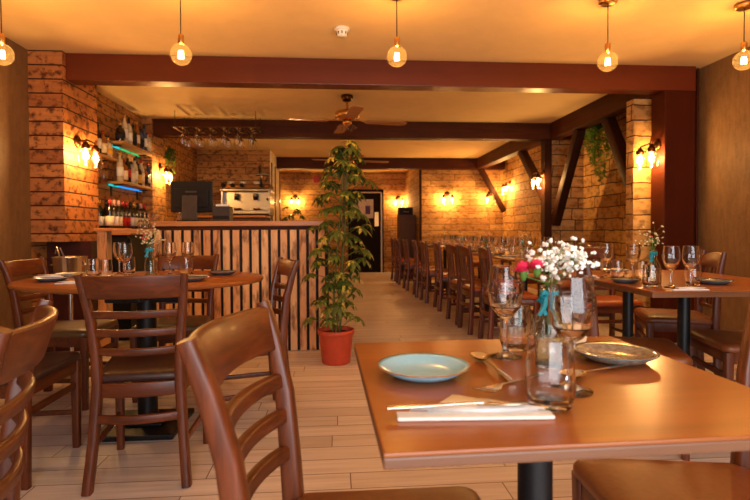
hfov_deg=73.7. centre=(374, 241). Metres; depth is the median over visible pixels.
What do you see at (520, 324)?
tumbler
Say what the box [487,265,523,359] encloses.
wine glass
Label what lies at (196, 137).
hanging wine glass
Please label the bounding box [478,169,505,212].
brace three
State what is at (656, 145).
wall sconce
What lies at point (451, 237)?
wine glass
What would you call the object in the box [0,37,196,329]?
wall
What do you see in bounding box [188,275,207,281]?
plate
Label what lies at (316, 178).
wall box
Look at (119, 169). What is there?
bottle
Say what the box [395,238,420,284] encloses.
dining chair
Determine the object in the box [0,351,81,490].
dining chair
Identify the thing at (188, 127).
glass rack
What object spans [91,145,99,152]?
socket
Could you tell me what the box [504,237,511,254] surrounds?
wine glass
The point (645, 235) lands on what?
bunch
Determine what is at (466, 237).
wine glass
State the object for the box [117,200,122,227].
bottle
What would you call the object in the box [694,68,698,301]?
trim
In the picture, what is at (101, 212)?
bottle
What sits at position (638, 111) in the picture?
brick pier
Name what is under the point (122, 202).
bottle
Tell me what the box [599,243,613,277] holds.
wine glass
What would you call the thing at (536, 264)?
bunch
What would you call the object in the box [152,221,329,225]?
countertop
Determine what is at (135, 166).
bottle
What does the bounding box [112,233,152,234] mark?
countertop
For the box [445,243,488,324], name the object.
dining chair
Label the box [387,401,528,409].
knife
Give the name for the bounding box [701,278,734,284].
plate
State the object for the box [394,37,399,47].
socket
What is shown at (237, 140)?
hanging wine glass
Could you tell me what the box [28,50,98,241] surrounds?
brick pillar
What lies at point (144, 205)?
bottle
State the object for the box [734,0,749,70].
pendant lamp
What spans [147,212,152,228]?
wine glass
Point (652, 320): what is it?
dining chair
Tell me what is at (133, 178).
bottle
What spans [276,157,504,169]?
beam
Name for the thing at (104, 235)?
counter
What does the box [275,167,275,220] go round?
trim
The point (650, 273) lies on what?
tumbler
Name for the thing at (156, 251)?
wine glass
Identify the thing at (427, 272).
dining chair
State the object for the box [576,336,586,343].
napkin
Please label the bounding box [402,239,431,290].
dining chair
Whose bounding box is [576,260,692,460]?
dining chair
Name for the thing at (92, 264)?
tumbler
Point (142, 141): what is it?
bottle
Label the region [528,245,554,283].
dining chair
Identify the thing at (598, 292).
dining chair
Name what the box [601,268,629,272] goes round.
plate
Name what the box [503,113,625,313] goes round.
wall
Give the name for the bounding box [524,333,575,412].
tumbler
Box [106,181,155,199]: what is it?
wall shelf
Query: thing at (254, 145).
hanging wine glass
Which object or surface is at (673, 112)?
column
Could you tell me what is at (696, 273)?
tumbler
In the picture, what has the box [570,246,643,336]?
dining chair
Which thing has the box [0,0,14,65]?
pendant lamp
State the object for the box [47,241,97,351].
wall
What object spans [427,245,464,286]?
dining table
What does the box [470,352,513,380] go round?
spoon
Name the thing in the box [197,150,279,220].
wall
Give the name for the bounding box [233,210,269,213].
drip tray
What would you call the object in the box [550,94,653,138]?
beam
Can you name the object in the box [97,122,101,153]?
bottle
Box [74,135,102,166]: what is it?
wall sconce
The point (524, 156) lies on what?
wooden brace
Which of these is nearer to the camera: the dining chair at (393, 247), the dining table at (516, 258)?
the dining table at (516, 258)
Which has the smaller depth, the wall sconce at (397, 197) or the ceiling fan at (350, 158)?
the ceiling fan at (350, 158)
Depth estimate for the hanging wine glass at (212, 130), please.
6.24 m
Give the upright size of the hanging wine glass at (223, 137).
0.200 m
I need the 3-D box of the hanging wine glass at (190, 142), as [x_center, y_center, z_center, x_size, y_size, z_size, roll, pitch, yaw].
[-2.370,-1.296,6.363,0.073,0.200,0.072,0,1,-4]
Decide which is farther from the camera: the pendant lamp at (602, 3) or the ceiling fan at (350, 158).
the ceiling fan at (350, 158)
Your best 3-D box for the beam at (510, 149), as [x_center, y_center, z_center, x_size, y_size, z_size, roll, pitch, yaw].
[2.273,-1.552,8.617,0.160,0.219,3.130,0,1,-4]
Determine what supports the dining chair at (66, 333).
on the floor
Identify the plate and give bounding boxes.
[32,276,69,281]
[54,272,86,276]
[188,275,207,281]
[207,270,236,274]
[378,353,469,382]
[574,341,659,365]
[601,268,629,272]
[610,277,640,283]
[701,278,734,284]
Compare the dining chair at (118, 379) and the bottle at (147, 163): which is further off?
the bottle at (147, 163)
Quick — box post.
[541,140,551,274]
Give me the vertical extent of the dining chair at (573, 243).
0.890 m
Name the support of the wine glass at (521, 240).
on the dining table at (516, 258)
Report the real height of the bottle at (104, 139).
0.263 m
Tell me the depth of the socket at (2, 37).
2.91 m
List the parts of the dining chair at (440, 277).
rail, post, post, seat, seat frame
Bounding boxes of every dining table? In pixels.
[354,336,749,499]
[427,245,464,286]
[472,249,519,307]
[476,253,559,321]
[551,270,749,355]
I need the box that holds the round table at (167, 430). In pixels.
[7,271,263,441]
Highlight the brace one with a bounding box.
[551,129,585,225]
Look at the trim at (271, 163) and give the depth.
9.07 m
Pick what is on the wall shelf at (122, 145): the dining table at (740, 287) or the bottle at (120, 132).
the bottle at (120, 132)
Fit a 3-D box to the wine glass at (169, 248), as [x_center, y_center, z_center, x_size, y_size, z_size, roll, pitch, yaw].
[-1.212,0.102,2.949,0.077,0.193,0.077,0,1,-4]
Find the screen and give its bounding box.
[170,181,212,220]
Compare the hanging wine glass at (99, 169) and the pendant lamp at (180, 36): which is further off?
the hanging wine glass at (99, 169)
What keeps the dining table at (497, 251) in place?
on the floor
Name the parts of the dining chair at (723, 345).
leg, seat frame, seat, leg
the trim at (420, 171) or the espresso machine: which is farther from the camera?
the trim at (420, 171)
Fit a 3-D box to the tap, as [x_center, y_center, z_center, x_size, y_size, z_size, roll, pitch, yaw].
[-1.989,-1.172,8.837,0.232,0.380,0.074,0,1,-4]
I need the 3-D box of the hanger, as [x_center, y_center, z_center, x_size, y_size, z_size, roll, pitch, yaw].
[-2.790,-0.840,4.961,0.120,0.012,0.590,0,1,-4]
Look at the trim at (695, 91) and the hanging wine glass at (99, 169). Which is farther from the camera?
the hanging wine glass at (99, 169)
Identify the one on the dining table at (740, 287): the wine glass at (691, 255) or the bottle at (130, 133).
the wine glass at (691, 255)
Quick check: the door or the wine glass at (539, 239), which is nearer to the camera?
the wine glass at (539, 239)
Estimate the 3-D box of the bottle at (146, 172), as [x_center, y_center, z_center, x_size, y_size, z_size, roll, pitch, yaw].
[-2.848,-0.802,6.185,0.084,0.263,0.083,0,1,-4]
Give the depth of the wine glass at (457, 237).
7.58 m
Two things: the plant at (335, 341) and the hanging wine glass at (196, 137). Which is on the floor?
the plant at (335, 341)
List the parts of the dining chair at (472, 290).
post, rail, seat frame, post, seat, leg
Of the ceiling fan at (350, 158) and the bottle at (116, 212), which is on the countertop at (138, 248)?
the bottle at (116, 212)
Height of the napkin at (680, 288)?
0.012 m
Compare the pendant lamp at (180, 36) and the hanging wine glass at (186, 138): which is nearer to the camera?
the pendant lamp at (180, 36)
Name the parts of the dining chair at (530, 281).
seat frame, seat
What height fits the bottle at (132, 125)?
0.263 m
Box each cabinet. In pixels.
[197,215,270,220]
[397,215,415,278]
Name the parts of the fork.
handle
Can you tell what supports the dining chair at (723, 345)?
on the floor
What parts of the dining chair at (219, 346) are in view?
post, rail, post, seat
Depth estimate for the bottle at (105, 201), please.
4.97 m
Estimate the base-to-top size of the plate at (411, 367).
0.021 m
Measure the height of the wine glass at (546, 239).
0.200 m
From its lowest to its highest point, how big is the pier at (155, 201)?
2.500 m
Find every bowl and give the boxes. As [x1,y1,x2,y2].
[470,352,489,360]
[576,370,585,378]
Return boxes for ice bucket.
[49,256,87,273]
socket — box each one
[0,33,4,44]
[81,141,89,149]
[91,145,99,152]
[178,34,183,44]
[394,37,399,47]
[605,42,610,52]
[636,148,643,154]
[647,145,655,152]
[741,41,746,51]
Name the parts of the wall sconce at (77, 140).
plate, arm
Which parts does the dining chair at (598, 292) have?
panel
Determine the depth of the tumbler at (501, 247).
5.65 m
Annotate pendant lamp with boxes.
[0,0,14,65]
[170,0,191,65]
[387,0,404,60]
[597,0,618,71]
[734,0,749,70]
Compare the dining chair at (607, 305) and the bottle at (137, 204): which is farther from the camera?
the bottle at (137, 204)
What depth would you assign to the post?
6.92 m
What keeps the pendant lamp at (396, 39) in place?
hanging from the ceiling
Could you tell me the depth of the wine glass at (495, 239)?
5.75 m
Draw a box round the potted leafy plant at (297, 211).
[281,206,305,220]
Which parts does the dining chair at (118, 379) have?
post, leg, rail, seat, seat frame, post, leg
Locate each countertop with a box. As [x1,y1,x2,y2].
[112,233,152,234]
[112,233,153,340]
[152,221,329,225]
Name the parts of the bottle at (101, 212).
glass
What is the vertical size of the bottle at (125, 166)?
0.263 m
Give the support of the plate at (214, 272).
on the round table at (167, 430)
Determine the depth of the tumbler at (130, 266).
2.98 m
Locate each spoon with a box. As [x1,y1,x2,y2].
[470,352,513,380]
[576,365,627,378]
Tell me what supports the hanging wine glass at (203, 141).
hanging from the glass rack
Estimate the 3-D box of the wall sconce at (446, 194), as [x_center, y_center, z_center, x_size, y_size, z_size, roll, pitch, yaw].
[1.492,-0.894,10.242,0.286,0.267,0.168,0,1,-4]
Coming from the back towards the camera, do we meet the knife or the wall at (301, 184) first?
the wall at (301, 184)
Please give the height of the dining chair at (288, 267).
0.881 m
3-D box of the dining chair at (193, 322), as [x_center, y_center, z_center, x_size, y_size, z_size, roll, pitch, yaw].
[-1.278,0.531,3.273,0.440,0.881,0.528,0,1,-4]
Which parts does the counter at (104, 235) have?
post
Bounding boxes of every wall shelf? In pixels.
[98,153,117,166]
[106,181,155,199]
[109,141,154,163]
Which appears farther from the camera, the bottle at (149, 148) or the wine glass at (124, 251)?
the bottle at (149, 148)
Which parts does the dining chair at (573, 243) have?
leg, rail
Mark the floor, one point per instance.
(339, 446)
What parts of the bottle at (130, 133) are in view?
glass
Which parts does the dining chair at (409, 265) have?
post, post, seat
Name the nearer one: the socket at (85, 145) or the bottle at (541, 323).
the bottle at (541, 323)
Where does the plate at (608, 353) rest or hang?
on the dining table at (664, 405)
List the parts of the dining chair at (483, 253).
post, rail, post, seat frame, seat, leg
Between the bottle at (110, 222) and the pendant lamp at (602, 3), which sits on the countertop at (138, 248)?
the bottle at (110, 222)
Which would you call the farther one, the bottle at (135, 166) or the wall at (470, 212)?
the wall at (470, 212)
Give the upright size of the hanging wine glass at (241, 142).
0.200 m
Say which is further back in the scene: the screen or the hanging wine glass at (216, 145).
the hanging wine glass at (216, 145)
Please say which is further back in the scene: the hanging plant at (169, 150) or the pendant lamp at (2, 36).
the hanging plant at (169, 150)
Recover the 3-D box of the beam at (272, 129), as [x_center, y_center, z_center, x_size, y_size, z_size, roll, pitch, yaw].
[0.016,-1.502,6.781,5.800,0.219,0.180,0,1,-4]
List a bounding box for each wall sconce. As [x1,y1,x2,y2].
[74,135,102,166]
[158,163,172,182]
[290,195,299,202]
[394,196,402,203]
[442,192,453,201]
[502,180,510,192]
[530,169,544,184]
[633,139,660,166]
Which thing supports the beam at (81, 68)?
attached to the ceiling
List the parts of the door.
pane, push plate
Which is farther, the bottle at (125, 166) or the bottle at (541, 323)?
the bottle at (125, 166)
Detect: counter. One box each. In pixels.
[93,228,153,346]
[152,221,329,350]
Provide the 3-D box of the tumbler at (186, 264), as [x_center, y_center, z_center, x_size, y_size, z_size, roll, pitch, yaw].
[-1.098,0.146,2.909,0.070,0.105,0.070,0,1,-4]
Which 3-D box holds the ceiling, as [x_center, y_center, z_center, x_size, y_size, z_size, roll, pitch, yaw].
[0.024,-1.615,5.486,6.300,0.060,14.400,0,1,-4]
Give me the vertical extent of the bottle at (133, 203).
0.304 m
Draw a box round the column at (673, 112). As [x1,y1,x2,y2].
[650,91,694,342]
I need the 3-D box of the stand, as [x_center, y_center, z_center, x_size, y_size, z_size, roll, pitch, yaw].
[-2.173,0.659,3.579,0.300,0.610,0.300,0,1,-4]
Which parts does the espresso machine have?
panel, cup rail, panel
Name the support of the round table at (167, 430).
on the floor
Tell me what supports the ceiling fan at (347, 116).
hanging from the ceiling
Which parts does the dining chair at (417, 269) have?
post, post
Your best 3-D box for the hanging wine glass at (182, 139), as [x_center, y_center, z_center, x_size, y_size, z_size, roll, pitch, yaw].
[-2.351,-1.290,6.104,0.073,0.200,0.072,0,1,-4]
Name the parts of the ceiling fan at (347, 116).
blade, blade, motor, blade, blade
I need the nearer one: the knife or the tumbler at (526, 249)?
the knife
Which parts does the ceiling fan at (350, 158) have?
blade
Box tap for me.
[256,165,268,182]
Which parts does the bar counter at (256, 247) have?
rail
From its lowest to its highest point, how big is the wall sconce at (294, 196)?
0.267 m
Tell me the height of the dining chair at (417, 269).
0.890 m
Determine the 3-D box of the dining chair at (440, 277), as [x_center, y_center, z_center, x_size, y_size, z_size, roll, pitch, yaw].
[1.002,0.445,6.566,0.482,0.890,0.440,0,1,-2]
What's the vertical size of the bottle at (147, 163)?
0.323 m
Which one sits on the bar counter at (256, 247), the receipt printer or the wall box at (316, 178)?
the receipt printer
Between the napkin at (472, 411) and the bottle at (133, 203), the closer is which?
the napkin at (472, 411)
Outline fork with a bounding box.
[472,377,524,392]
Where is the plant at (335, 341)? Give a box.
[300,140,377,365]
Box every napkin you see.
[34,274,63,277]
[55,281,74,283]
[396,395,554,420]
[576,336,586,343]
[671,287,708,290]
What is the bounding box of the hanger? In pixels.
[98,156,112,161]
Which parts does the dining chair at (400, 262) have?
post, post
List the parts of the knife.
handle, blade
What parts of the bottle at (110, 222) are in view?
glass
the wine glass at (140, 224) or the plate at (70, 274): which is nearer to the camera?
the plate at (70, 274)
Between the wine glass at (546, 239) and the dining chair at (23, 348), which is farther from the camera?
the wine glass at (546, 239)
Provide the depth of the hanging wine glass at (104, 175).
5.15 m
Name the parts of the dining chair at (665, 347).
rail, post, seat, leg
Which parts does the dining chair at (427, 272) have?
post, rail, post, seat frame, seat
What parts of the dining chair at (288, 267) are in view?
post, rail, post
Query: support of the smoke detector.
attached to the ceiling
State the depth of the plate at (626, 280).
2.53 m
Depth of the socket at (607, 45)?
3.18 m
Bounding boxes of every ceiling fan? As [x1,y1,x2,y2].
[284,94,406,133]
[312,144,388,162]
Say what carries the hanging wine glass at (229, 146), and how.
hanging from the glass rack
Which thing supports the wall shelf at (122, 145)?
attached to the wall at (15, 206)
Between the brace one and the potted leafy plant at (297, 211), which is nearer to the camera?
the brace one
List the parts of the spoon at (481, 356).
handle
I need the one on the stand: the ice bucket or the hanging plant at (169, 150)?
the ice bucket
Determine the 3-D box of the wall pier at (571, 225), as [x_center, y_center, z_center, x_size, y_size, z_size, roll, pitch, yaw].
[2.683,-0.271,7.060,0.475,2.279,0.120,0,1,-4]
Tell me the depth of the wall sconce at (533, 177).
6.94 m
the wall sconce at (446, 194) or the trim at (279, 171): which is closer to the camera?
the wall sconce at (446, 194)
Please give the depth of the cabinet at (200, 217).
8.37 m
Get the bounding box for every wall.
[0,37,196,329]
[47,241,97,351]
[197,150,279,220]
[280,172,404,272]
[405,170,502,280]
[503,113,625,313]
[695,46,749,330]
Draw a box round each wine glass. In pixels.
[98,158,101,177]
[100,160,107,179]
[112,242,124,273]
[117,243,132,275]
[137,211,143,228]
[143,212,148,228]
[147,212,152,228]
[147,242,159,272]
[162,242,175,274]
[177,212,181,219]
[179,127,185,143]
[181,242,194,273]
[183,129,188,145]
[186,131,191,147]
[193,127,198,144]
[197,129,201,145]
[199,131,204,147]
[207,127,212,144]
[210,129,215,145]
[213,132,217,147]
[221,128,226,144]
[226,132,230,147]
[234,128,240,144]
[237,130,242,146]
[248,128,253,144]
[250,130,255,146]
[449,235,453,244]
[455,235,459,243]
[463,235,468,243]
[471,236,476,249]
[480,236,485,245]
[486,236,491,251]
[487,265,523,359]
[492,236,498,252]
[499,236,504,244]
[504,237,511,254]
[511,237,516,245]
[517,237,524,257]
[525,237,532,246]
[537,237,543,245]
[543,237,550,256]
[547,274,596,396]
[552,237,559,246]
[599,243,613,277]
[625,244,640,277]
[662,246,680,287]
[682,246,700,286]
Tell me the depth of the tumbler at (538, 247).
5.28 m
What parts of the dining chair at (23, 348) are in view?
post, rail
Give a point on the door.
(371, 207)
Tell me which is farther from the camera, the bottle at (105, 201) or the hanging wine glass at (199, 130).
the hanging wine glass at (199, 130)
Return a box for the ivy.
[581,123,612,184]
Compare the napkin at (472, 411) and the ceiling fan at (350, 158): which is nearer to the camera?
the napkin at (472, 411)
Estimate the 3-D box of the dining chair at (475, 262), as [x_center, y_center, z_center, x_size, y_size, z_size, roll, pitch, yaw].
[1.831,0.384,9.274,0.482,0.890,0.440,0,1,0]
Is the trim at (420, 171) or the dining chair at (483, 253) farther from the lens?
the trim at (420, 171)
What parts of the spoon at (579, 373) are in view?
handle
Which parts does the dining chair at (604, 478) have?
leg, seat frame, seat, post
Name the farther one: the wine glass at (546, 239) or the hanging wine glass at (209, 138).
the hanging wine glass at (209, 138)
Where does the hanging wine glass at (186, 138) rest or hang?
hanging from the glass rack
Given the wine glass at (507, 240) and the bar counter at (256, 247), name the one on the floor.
the bar counter at (256, 247)
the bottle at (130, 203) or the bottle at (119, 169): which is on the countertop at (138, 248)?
the bottle at (130, 203)
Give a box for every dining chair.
[0,256,118,410]
[0,299,57,499]
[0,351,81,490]
[73,270,207,496]
[130,254,218,402]
[176,300,480,499]
[224,257,299,400]
[390,238,413,280]
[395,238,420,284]
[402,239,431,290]
[412,240,443,297]
[419,240,455,302]
[432,241,469,311]
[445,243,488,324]
[457,244,499,334]
[466,246,483,278]
[477,246,538,338]
[478,246,511,278]
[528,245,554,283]
[537,242,594,309]
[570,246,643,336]
[571,305,749,499]
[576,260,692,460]
[593,246,608,294]
[634,250,726,376]
[690,329,742,381]
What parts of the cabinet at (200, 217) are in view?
door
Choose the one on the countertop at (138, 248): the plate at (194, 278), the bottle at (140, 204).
the bottle at (140, 204)
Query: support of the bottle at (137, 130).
on the wall shelf at (122, 145)
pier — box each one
[141,118,165,220]
[552,140,583,270]
[626,99,651,333]
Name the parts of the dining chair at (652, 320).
leg, leg, seat frame, seat, post, rail, rail, post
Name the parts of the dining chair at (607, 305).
rail, rail, post, seat frame, seat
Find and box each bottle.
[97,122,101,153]
[98,199,103,227]
[101,130,107,154]
[103,200,107,227]
[105,199,114,227]
[106,137,112,156]
[112,200,118,227]
[115,122,125,140]
[116,152,123,180]
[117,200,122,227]
[121,201,126,227]
[122,115,127,142]
[122,159,127,181]
[125,155,130,182]
[125,201,130,227]
[127,119,132,144]
[129,202,134,228]
[130,161,135,183]
[131,124,136,146]
[132,202,137,228]
[133,157,137,183]
[135,121,139,147]
[136,203,141,220]
[137,164,141,184]
[139,128,144,149]
[139,203,144,219]
[140,160,144,185]
[142,125,147,150]
[143,166,148,186]
[143,204,147,220]
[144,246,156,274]
[146,132,151,152]
[146,162,150,186]
[531,284,556,333]
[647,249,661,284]
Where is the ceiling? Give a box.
[0,0,749,171]
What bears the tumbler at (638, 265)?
on the dining table at (740, 287)
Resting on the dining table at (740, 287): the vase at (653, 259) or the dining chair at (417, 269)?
the vase at (653, 259)
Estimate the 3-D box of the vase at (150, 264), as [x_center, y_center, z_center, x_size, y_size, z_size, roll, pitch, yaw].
[-1.293,0.115,2.879,0.072,0.172,0.068,-1,1,-34]
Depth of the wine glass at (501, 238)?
5.79 m
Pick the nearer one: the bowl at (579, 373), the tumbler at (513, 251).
the bowl at (579, 373)
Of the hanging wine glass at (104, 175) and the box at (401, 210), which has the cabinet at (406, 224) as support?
the box at (401, 210)
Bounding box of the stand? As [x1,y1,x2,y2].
[64,294,90,378]
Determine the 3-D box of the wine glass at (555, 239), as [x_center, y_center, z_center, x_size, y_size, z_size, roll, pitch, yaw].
[1.813,0.056,5.013,0.077,0.200,0.075,0,1,-4]
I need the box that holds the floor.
[0,272,736,499]
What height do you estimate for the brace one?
1.227 m
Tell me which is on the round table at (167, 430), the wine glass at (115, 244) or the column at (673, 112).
the wine glass at (115, 244)
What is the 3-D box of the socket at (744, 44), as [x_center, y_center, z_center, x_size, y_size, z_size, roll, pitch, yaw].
[2.411,-1.275,3.267,0.036,0.058,0.036,0,1,-4]
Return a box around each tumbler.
[86,259,99,275]
[98,259,112,275]
[123,257,135,274]
[180,257,192,274]
[499,245,504,253]
[500,302,531,352]
[510,246,516,254]
[524,247,530,257]
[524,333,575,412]
[537,246,543,255]
[610,260,624,277]
[634,261,647,280]
[642,264,658,287]
[684,264,701,285]
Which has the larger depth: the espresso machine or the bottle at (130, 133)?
the espresso machine
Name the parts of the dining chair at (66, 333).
post, rail, post, seat frame, leg, seat, leg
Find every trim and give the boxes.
[271,163,272,220]
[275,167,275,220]
[279,171,280,220]
[419,170,421,259]
[693,91,695,309]
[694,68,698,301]
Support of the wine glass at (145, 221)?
on the countertop at (138, 248)
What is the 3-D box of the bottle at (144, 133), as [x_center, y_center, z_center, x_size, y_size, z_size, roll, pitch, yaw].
[-2.844,-1.267,6.163,0.070,0.323,0.069,0,1,-4]
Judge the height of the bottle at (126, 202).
0.304 m
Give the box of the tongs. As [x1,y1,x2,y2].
[54,247,64,256]
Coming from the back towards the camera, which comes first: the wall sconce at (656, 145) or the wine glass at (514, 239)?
the wine glass at (514, 239)
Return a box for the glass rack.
[171,111,263,133]
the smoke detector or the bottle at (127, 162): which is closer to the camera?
the smoke detector
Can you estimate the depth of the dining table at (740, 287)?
2.72 m
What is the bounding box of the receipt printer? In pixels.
[212,204,232,220]
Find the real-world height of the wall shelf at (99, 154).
0.150 m
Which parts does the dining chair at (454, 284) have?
post, rail, seat frame, post, seat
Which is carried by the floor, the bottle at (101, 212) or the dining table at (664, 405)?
the dining table at (664, 405)
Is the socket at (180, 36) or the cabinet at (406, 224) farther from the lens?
the cabinet at (406, 224)
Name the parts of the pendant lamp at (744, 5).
cord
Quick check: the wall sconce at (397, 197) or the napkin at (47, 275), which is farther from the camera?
the wall sconce at (397, 197)
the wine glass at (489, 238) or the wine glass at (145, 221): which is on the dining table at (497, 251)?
the wine glass at (489, 238)
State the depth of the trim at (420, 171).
10.24 m
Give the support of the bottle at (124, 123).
on the wall shelf at (122, 145)
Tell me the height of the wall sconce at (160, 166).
0.267 m
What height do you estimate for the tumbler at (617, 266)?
0.105 m
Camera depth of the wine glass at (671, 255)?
2.29 m
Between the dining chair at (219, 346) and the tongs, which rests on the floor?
the dining chair at (219, 346)
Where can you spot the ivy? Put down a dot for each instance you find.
(596, 131)
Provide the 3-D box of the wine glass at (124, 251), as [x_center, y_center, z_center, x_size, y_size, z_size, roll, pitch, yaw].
[-1.389,0.106,2.780,0.077,0.193,0.077,0,1,-4]
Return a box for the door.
[348,190,383,272]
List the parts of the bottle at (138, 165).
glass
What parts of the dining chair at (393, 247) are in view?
post, post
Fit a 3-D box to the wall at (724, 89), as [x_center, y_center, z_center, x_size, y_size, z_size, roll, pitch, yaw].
[3.319,-0.272,1.702,0.240,2.500,6.100,0,1,-4]
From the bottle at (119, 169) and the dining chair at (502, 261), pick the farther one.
the dining chair at (502, 261)
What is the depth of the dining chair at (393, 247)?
10.29 m
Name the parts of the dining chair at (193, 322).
leg, post, seat, seat frame, rail, post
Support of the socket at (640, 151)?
attached to the wall sconce at (656, 145)
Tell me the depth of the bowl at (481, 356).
1.05 m
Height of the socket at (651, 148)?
0.065 m
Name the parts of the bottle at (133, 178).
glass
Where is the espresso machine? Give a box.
[219,183,273,215]
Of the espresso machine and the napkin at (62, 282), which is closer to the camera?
the napkin at (62, 282)
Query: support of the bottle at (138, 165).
on the wall shelf at (121, 184)
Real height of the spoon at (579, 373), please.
0.008 m
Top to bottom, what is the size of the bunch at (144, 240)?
0.241 m
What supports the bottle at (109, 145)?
on the wall shelf at (99, 154)
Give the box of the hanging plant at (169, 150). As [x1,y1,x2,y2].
[165,147,177,174]
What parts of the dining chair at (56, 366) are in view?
leg, seat frame, seat, leg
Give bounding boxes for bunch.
[135,223,165,246]
[513,236,599,285]
[635,222,664,249]
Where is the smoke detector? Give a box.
[334,25,349,37]
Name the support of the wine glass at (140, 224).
on the countertop at (138, 248)
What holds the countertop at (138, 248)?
on the floor
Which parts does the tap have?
spout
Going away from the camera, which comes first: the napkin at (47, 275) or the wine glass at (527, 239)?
the napkin at (47, 275)
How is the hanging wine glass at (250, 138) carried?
hanging from the glass rack
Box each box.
[314,176,318,182]
[398,207,412,214]
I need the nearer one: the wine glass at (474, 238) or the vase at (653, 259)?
the vase at (653, 259)
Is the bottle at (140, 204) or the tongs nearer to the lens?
the tongs
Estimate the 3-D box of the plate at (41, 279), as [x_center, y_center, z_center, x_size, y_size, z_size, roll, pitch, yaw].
[-1.703,0.197,2.633,0.170,0.021,0.170,0,1,-4]
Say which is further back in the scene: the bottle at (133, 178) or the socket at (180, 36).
the bottle at (133, 178)
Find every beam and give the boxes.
[65,53,695,94]
[153,119,585,140]
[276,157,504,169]
[477,141,540,168]
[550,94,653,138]
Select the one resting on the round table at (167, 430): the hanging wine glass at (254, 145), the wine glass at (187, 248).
the wine glass at (187, 248)
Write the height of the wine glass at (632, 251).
0.193 m
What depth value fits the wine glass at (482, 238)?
6.25 m
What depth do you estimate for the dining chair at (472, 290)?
5.02 m
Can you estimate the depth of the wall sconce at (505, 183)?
9.92 m
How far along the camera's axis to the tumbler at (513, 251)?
5.25 m
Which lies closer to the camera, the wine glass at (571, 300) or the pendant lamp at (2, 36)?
the wine glass at (571, 300)
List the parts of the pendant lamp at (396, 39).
cord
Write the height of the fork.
0.023 m
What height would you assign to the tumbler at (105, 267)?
0.105 m
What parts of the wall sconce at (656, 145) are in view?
plate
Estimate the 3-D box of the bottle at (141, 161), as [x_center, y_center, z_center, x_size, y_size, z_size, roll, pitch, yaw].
[-2.840,-0.830,6.084,0.070,0.323,0.069,0,1,-4]

